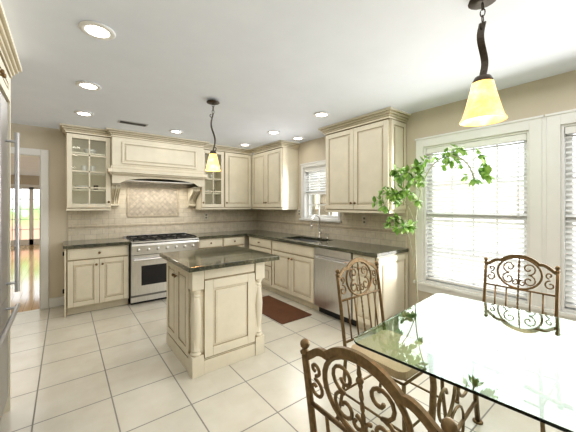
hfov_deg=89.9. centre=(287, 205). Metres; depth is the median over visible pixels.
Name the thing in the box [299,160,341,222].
window
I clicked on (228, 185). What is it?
upper cabinet
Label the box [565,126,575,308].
window blind
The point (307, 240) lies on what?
undermount sink
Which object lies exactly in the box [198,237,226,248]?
base cabinet
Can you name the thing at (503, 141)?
window blind
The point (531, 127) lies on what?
window
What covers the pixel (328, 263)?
dishwasher
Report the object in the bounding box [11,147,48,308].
door frame
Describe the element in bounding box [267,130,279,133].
recessed light
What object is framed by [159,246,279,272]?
countertop
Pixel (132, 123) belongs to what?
ceiling vent
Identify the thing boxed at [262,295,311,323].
kitchen mat
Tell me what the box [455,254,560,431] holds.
chair
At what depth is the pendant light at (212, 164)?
2.92 m
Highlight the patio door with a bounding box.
[11,184,38,245]
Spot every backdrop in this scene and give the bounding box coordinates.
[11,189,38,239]
[334,134,575,298]
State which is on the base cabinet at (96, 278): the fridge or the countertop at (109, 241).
the countertop at (109, 241)
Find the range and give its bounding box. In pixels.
[124,232,198,304]
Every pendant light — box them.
[205,99,220,171]
[459,0,507,125]
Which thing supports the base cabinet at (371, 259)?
on the floor at (121, 368)
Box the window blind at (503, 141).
[426,133,526,298]
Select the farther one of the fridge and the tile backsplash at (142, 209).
the tile backsplash at (142, 209)
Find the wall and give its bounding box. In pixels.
[11,70,575,314]
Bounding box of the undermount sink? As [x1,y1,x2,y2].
[293,238,321,242]
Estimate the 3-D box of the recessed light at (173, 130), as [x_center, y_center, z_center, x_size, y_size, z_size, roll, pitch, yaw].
[-1.621,-1.073,4.183,0.194,0.011,0.194,0,0,43]
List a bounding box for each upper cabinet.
[59,123,110,210]
[214,151,251,206]
[251,140,300,209]
[318,106,410,213]
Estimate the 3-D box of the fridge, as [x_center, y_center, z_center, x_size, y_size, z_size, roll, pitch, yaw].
[-1.916,0.360,1.413,0.817,2.120,0.916,0,0,-38]
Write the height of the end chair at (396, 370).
1.047 m
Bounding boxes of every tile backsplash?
[68,183,255,240]
[256,208,406,247]
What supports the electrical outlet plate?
attached to the tile backsplash at (351, 228)
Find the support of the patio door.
in the wall
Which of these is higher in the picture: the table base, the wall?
the wall
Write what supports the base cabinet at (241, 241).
on the floor at (121, 368)
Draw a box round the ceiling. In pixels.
[1,0,575,175]
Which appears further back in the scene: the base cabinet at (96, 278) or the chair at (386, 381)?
the base cabinet at (96, 278)
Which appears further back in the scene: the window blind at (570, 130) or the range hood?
the range hood
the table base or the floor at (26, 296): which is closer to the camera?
the table base
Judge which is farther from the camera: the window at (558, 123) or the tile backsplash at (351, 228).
the tile backsplash at (351, 228)
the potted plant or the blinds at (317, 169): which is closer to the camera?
the potted plant
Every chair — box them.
[300,338,457,431]
[335,258,446,431]
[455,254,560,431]
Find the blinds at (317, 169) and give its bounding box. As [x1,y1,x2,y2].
[305,166,325,194]
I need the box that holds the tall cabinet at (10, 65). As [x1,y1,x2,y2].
[0,0,21,412]
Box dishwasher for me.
[314,247,356,325]
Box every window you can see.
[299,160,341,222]
[413,115,546,313]
[544,109,575,320]
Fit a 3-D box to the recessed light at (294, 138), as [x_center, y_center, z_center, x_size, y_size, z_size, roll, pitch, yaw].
[0.159,-1.073,4.613,0.194,0.011,0.194,0,0,7]
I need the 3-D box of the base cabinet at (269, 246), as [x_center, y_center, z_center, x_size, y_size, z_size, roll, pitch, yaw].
[-0.228,0.983,5.059,0.600,0.876,0.801,0,0,-38]
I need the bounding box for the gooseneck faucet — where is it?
[311,215,328,238]
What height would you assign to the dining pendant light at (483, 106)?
0.644 m
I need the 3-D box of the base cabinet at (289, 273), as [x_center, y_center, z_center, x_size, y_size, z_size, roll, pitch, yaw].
[0.280,1.093,4.403,0.600,0.656,0.999,0,0,-38]
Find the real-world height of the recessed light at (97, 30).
0.011 m
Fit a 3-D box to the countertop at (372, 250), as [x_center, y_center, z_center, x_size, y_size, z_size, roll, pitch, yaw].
[0.137,0.524,4.536,0.642,0.039,3.374,0,0,-38]
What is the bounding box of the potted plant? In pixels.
[372,144,498,302]
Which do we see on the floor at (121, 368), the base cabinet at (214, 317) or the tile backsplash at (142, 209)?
the base cabinet at (214, 317)
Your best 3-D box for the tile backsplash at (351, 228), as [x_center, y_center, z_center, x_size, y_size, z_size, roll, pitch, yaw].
[0.382,0.288,4.748,0.018,0.496,3.359,0,0,-38]
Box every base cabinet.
[63,244,128,317]
[166,261,264,378]
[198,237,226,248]
[227,236,246,247]
[249,236,304,291]
[273,248,318,310]
[353,252,407,330]
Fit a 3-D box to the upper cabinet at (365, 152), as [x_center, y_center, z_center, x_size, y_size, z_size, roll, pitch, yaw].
[0.933,-0.493,3.707,0.419,1.166,1.140,0,0,-38]
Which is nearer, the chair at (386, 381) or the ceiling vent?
the chair at (386, 381)
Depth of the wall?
3.39 m
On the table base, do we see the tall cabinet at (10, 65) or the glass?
the glass
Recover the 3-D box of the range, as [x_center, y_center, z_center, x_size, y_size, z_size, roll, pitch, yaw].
[-1.995,0.948,4.564,0.957,0.945,0.716,0,0,-38]
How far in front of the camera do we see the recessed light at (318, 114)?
3.39 m
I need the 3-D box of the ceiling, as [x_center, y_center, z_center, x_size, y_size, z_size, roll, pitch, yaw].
[-3.136,-1.110,4.717,5.858,0.060,16.740,0,0,-38]
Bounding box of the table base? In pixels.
[429,376,482,431]
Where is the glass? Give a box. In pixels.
[354,293,575,431]
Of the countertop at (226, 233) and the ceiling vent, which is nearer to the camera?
the ceiling vent
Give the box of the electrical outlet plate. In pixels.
[362,216,366,224]
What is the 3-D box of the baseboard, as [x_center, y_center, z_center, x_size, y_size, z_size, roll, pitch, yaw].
[-3.136,1.355,4.717,5.616,0.130,16.498,0,0,-38]
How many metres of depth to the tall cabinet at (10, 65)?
1.97 m
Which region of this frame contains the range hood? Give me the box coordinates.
[105,127,209,206]
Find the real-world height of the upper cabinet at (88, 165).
1.146 m
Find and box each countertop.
[63,238,129,248]
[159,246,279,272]
[186,231,244,238]
[236,230,408,256]
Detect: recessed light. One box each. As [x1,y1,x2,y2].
[74,110,93,115]
[75,81,101,90]
[78,20,115,39]
[169,129,182,132]
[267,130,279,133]
[292,137,303,139]
[313,112,329,116]
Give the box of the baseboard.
[49,296,63,307]
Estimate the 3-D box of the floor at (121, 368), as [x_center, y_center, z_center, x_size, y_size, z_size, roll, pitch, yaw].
[0.080,1.450,1.643,4.538,0.060,7.940,0,0,-38]
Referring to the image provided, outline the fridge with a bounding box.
[0,91,20,420]
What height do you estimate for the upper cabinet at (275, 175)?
1.146 m
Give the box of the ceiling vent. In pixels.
[117,120,147,126]
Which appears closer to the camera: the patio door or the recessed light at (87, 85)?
the recessed light at (87, 85)
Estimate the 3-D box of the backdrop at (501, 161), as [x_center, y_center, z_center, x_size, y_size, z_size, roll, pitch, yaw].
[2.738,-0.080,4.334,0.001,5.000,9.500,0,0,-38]
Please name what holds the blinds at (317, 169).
attached to the wall
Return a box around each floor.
[0,287,563,431]
[11,244,38,312]
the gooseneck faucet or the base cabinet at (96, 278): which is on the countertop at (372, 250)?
the gooseneck faucet
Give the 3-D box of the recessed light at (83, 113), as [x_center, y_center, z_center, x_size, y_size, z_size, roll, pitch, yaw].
[-2.380,-1.073,3.367,0.194,0.011,0.194,0,0,25]

